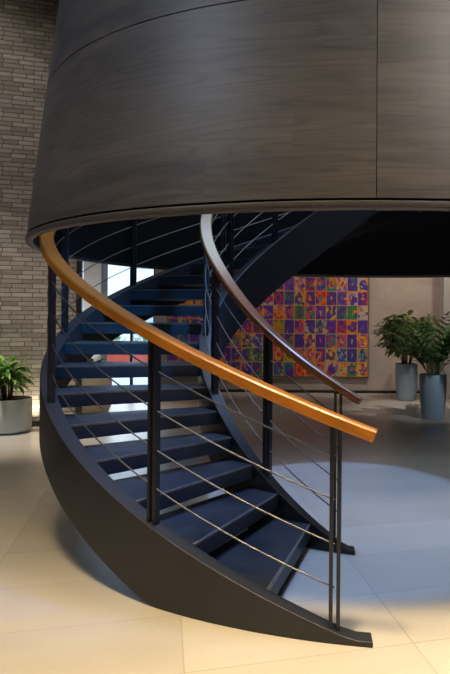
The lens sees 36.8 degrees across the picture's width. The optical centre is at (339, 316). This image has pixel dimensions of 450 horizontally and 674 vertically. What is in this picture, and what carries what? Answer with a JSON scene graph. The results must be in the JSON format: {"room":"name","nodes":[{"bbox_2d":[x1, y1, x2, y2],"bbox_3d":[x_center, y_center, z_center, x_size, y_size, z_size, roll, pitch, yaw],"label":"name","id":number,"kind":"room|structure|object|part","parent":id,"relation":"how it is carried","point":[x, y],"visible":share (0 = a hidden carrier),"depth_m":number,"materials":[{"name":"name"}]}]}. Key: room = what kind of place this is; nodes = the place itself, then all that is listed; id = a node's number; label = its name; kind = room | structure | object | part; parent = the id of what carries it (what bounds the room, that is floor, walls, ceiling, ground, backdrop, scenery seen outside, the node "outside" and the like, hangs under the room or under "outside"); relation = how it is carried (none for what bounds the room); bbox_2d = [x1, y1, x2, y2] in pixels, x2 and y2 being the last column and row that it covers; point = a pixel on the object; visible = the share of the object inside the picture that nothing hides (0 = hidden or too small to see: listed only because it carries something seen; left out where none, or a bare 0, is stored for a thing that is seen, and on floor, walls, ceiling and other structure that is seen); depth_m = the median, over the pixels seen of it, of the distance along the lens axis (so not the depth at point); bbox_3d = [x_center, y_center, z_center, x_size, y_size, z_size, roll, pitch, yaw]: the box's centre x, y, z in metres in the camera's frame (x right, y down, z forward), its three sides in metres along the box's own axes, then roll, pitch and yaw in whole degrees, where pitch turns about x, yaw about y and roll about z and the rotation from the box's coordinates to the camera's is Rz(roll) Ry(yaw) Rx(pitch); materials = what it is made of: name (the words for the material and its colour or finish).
{"room":"building lobby","nodes":[
{"label":"building lobby","id":0,"kind":"room"},
{"bbox_2d":[0,0,76,419],"bbox_3d":[-8.177,-1.955,8.281,9.085,7.000,0.321,0,0,-19],"label":"brick wall","id":1,"kind":"structure","parent":0,"point":[27,27],"depth_m":9.36,"materials":[{"name":"beige brick"}]},
{"bbox_2d":[31,420,38,426],"bbox_3d":[-8.233,1.502,8.076,8.900,0.085,0.053,0,0,-19],"label":"baseboard","id":2,"kind":"structure","parent":1,"relation":"attached to","point":[35,423],"depth_m":9.38,"materials":[{"name":"brown wood"}]},
{"bbox_2d":[75,260,82,413],"bbox_3d":[-3.842,-1.921,9.751,0.070,7.000,0.340,0,0,-19],"label":"trim","id":3,"kind":"structure","parent":1,"relation":"attached to","point":[79,302],"depth_m":9.59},
{"bbox_2d":[0,392,449,673],"bbox_3d":[-3.226,1.684,4.822,19.500,0.200,18.550,0,0,0],"label":"floor","id":4,"kind":"structure","parent":0,"point":[63,610],"depth_m":4.10,"materials":[{"name":"beige tile"}]},
{"bbox_2d":[0,353,38,434],"bbox_3d":[-4.507,1.032,8.880,0.820,1.085,0.777,0,0,-19],"label":"potted plant","id":5,"kind":"object","parent":4,"relation":"on","point":[15,410],"visible":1,"depth_m":8.78,"materials":[{"name":"green plant"}]},
{"bbox_3d":[-4.510,1.343,8.940,0.611,0.461,0.611,0,0,0],"label":"pot","id":6,"kind":"part","parent":5,"relation":"part of","materials":[{"name":"grey ceramic"}]},
{"bbox_2d":[83,261,107,361],"bbox_3d":[-4.614,-1.927,12.475,0.340,7.000,0.350,0,0,0],"label":"column","id":7,"kind":"structure","parent":4,"relation":"on","point":[97,273],"depth_m":12.30,"materials":[{"name":"paint"}]},
{"bbox_2d":[82,355,111,412],"bbox_3d":[-4.143,1.113,10.937,0.680,0.928,0.680,0,0,0],"label":"potted plant","id":8,"kind":"object","parent":4,"relation":"on","point":[91,381],"visible":0.09,"depth_m":10.68,"materials":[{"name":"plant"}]},
{"bbox_3d":[-4.144,1.264,10.937,0.680,0.626,0.680,0,0,0],"label":"pot","id":9,"kind":"part","parent":8,"relation":"part of","materials":[{"name":"beige ceramic"}]},
{"bbox_2d":[39,210,421,647],"bbox_3d":[-0.078,-0.918,6.169,5.110,5.053,4.750,0,0,-43],"label":"spiral staircase","id":10,"kind":"structure","parent":4,"relation":"on","point":[175,561],"depth_m":4.50,"materials":[{"name":"grey metal"}]},
{"bbox_3d":[-2.062,0.108,4.712,0.046,1.058,0.060,0,0,-32],"label":"post","id":11,"kind":"part","parent":10,"relation":"part of","materials":[{"name":"black metal"}]},
{"bbox_3d":[-2.438,-0.352,5.844,0.046,1.058,0.060,0,0,-5],"label":"post","id":12,"kind":"part","parent":10,"relation":"part of","materials":[{"name":"black metal"}]},
{"bbox_3d":[-2.218,-0.831,7.080,0.046,1.058,0.060,0,0,25],"label":"post","id":13,"kind":"part","parent":10,"relation":"part of","materials":[{"name":"black metal"}]},
{"bbox_3d":[-1.044,0.658,3.696,0.060,1.058,0.046,0,0,25],"label":"post","id":14,"kind":"part","parent":10,"relation":"part of","materials":[{"name":"black metal"}]},
{"bbox_3d":[-0.586,-0.777,6.284,3.642,3.828,5.100,0,0,26],"label":"guard rod","id":15,"kind":"part","parent":10,"relation":"part of","materials":[{"name":"metal"}]},
{"bbox_3d":[-0.207,-0.559,5.907,4.485,3.828,5.262,0,0,0],"label":"guard rod","id":16,"kind":"part","parent":10,"relation":"part of","materials":[{"name":"metal"}]},
{"bbox_3d":[-0.583,-1.218,6.284,3.642,3.828,5.100,0,0,26],"label":"guard rod","id":17,"kind":"part","parent":10,"relation":"part of","materials":[{"name":"metal"}]},
{"bbox_3d":[-0.204,-0.994,5.907,4.485,3.828,5.262,0,0,0],"label":"guard rod","id":18,"kind":"part","parent":10,"relation":"part of","materials":[{"name":"metal"}]},
{"bbox_3d":[-1.205,-0.343,5.945,0.046,1.058,0.060,0,0,-5],"label":"post","id":19,"kind":"part","parent":10,"relation":"part of","materials":[{"name":"black metal"}]},
{"bbox_3d":[-0.499,-1.417,6.251,3.933,4.061,5.210,0,0,26],"label":"handrail","id":20,"kind":"part","parent":10,"relation":"part of","materials":[{"name":"orange wood"}]},
{"bbox_3d":[-1.018,0.116,5.376,0.046,1.058,0.060,0,0,-32],"label":"post","id":21,"kind":"part","parent":10,"relation":"part of","materials":[{"name":"black metal"}]},
{"bbox_3d":[-1.422,-1.306,8.053,0.060,1.058,0.046,0,0,-36],"label":"post","id":22,"kind":"part","parent":10,"relation":"part of","materials":[{"name":"black metal"}]},
{"bbox_3d":[-1.093,-0.823,6.566,0.046,1.058,0.060,0,0,25],"label":"post","id":23,"kind":"part","parent":10,"relation":"part of","materials":[{"name":"black metal"}]},
{"bbox_3d":[-0.529,0.662,4.821,0.060,1.058,0.046,0,0,25],"label":"post","id":24,"kind":"part","parent":10,"relation":"part of","materials":[{"name":"black metal"}]},
{"bbox_3d":[-0.282,-1.215,6.108,1.860,3.827,2.668,0,0,24],"label":"guard rod","id":25,"kind":"part","parent":10,"relation":"part of","materials":[{"name":"metal"}]},
{"bbox_3d":[-0.084,-0.558,5.907,2.257,3.827,2.788,0,0,0],"label":"guard rod","id":26,"kind":"part","parent":10,"relation":"part of","materials":[{"name":"metal"}]},
{"bbox_3d":[-0.080,-0.993,5.907,2.257,3.827,2.788,0,0,0],"label":"guard rod","id":27,"kind":"part","parent":10,"relation":"part of","materials":[{"name":"metal"}]},
{"bbox_3d":[-0.082,-0.773,5.907,2.257,3.827,2.788,0,0,0],"label":"guard rod","id":28,"kind":"part","parent":10,"relation":"part of","materials":[{"name":"metal"}]},
{"bbox_3d":[-0.691,-1.300,7.055,0.060,1.058,0.046,0,0,-36],"label":"post","id":29,"kind":"part","parent":10,"relation":"part of","materials":[{"name":"black metal"}]},
{"bbox_3d":[-0.235,-1.417,6.082,2.053,4.043,2.764,0,0,24],"label":"handrail","id":30,"kind":"part","parent":10,"relation":"part of","materials":[{"name":"brown wood"}]},
{"bbox_3d":[-0.024,1.064,3.281,0.061,1.036,0.047,0,0,0],"label":"post","id":31,"kind":"part","parent":10,"relation":"part of","materials":[{"name":"black metal"}]},
{"bbox_3d":[-0.016,1.044,4.524,0.061,1.058,0.048,0,0,0],"label":"post","id":32,"kind":"part","parent":10,"relation":"part of","materials":[{"name":"black metal"}]},
{"bbox_2d":[374,310,441,400],"bbox_3d":[1.319,0.749,12.740,1.247,1.743,1.127,0,0,-15],"label":"potted plant","id":33,"kind":"object","parent":4,"relation":"on","point":[406,374],"visible":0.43,"depth_m":12.51,"materials":[{"name":"green plant"}]},
{"bbox_3d":[1.284,1.267,12.707,0.436,0.705,0.436,0,0,0],"label":"pot","id":34,"kind":"part","parent":33,"relation":"part of","materials":[{"name":"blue ceramic"}]},
{"bbox_2d":[369,311,449,419],"bbox_3d":[1.442,0.722,10.471,1.995,1.798,2.229,0,0,0],"label":"potted plant","id":35,"kind":"object","parent":4,"relation":"on","point":[433,386],"visible":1,"depth_m":10.26,"materials":[{"name":"green plant"}]},
{"bbox_3d":[1.472,1.271,10.422,0.444,0.700,0.444,0,0,0],"label":"pot","id":36,"kind":"part","parent":35,"relation":"part of","materials":[{"name":"blue ceramic"}]},
{"bbox_2d":[440,277,449,398],"bbox_3d":[2.393,-1.872,13.125,0.700,7.000,0.450,0,0,0],"label":"column","id":37,"kind":"structure","parent":4,"relation":"on","point":[444,281],"depth_m":12.90,"materials":[{"name":"white paint"}]},
{"bbox_2d":[155,269,439,390],"bbox_3d":[-3.198,-1.916,13.947,19.500,7.000,0.300,0,0,0],"label":"wall","id":38,"kind":"structure","parent":0,"point":[387,296],"depth_m":13.80,"materials":[{"name":"grey paint"}]},
{"bbox_2d":[130,269,154,384],"bbox_3d":[-6.023,0.012,13.917,4.280,3.100,0.080,0,0,0],"label":"window","id":39,"kind":"structure","parent":38,"relation":"in","point":[131,335],"depth_m":13.88,"materials":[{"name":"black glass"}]},
{"bbox_2d":[167,277,368,377],"bbox_3d":[-1.498,-0.082,13.765,4.198,2.696,0.064,0,0,0],"label":"tile mural","id":40,"kind":"object","parent":38,"relation":"attached to","point":[326,319],"visible":0.29,"depth_m":13.74},
{"bbox_2d":[220,389,419,393],"bbox_3d":[1.165,1.591,13.782,10.120,0.055,0.030,0,0,0],"label":"baseboard","id":41,"kind":"structure","parent":38,"relation":"attached to","point":[221,390],"depth_m":13.77,"materials":[{"name":"brown wood"}]},
{"bbox_3d":[-3.169,-5.516,4.822,19.500,0.200,18.550,0,0,0],"label":"ceiling","id":42,"kind":"structure","parent":0,"visible":0},
{"bbox_2d":[25,0,449,277],"bbox_3d":[0.295,-3.077,6.036,5.703,5.123,5.703,0,0,31],"label":"drum","id":43,"kind":"object","parent":42,"relation":"hanging from","point":[177,112],"visible":0.89,"depth_m":3.43,"materials":[{"name":"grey wood"}]},
{"bbox_3d":[-1.963,-2.482,6.357,0.885,1.641,3.843,0,0,8],"label":"cladding panel","id":44,"kind":"part","parent":43,"relation":"part of","materials":[{"name":"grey wood"}]},
{"bbox_3d":[-0.030,-2.467,3.783,3.843,1.641,0.885,0,0,8],"label":"cladding panel","id":45,"kind":"part","parent":43,"relation":"part of","materials":[{"name":"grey wood"}]},
{"bbox_3d":[-1.188,-1.117,4.665,2.746,1.063,2.935,0,0,0],"label":"cladding panel","id":46,"kind":"part","parent":43,"relation":"part of","materials":[{"name":"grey wood"}]},
{"bbox_3d":[1.897,-1.093,4.302,4.015,1.063,0.937,0,0,-43],"label":"cladding panel","id":47,"kind":"part","parent":43,"relation":"part of","materials":[{"name":"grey wood"}]},
{"label":"outside","id":48,"kind":"structure","parent":0,"visible":0},
{"bbox_2d":[112,377,147,384],"bbox_3d":[-11.977,1.730,30.072,36.000,0.270,31.950,0,0,0],"label":"paving","id":49,"kind":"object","parent":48,"point":[136,380],"depth_m":16.61,"materials":[{"name":"white concrete"}]},
{"bbox_2d":[83,261,153,340],"bbox_3d":[-10.940,-2.897,35.017,24.000,9.000,4.060,0,0,0],"label":"building","id":50,"kind":"structure","parent":49,"relation":"on","point":[121,280],"depth_m":33.05,"materials":[{"name":"concrete"}]},
{"bbox_2d":[107,355,147,361],"bbox_3d":[-7.723,1.308,19.150,6.700,0.640,0.380,0,0,0],"label":"wall","id":51,"kind":"structure","parent":49,"relation":"on","point":[112,358],"depth_m":19.00,"materials":[{"name":"red paint"}]},
{"bbox_2d":[134,334,147,340],"bbox_3d":[-6.282,0.981,21.515,0.986,1.332,1.261,0,0,0],"label":"shrub","id":52,"kind":"object","parent":49,"relation":"on","point":[135,339],"visible":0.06,"depth_m":21.25,"materials":[{"name":"green plant"}]}
]}

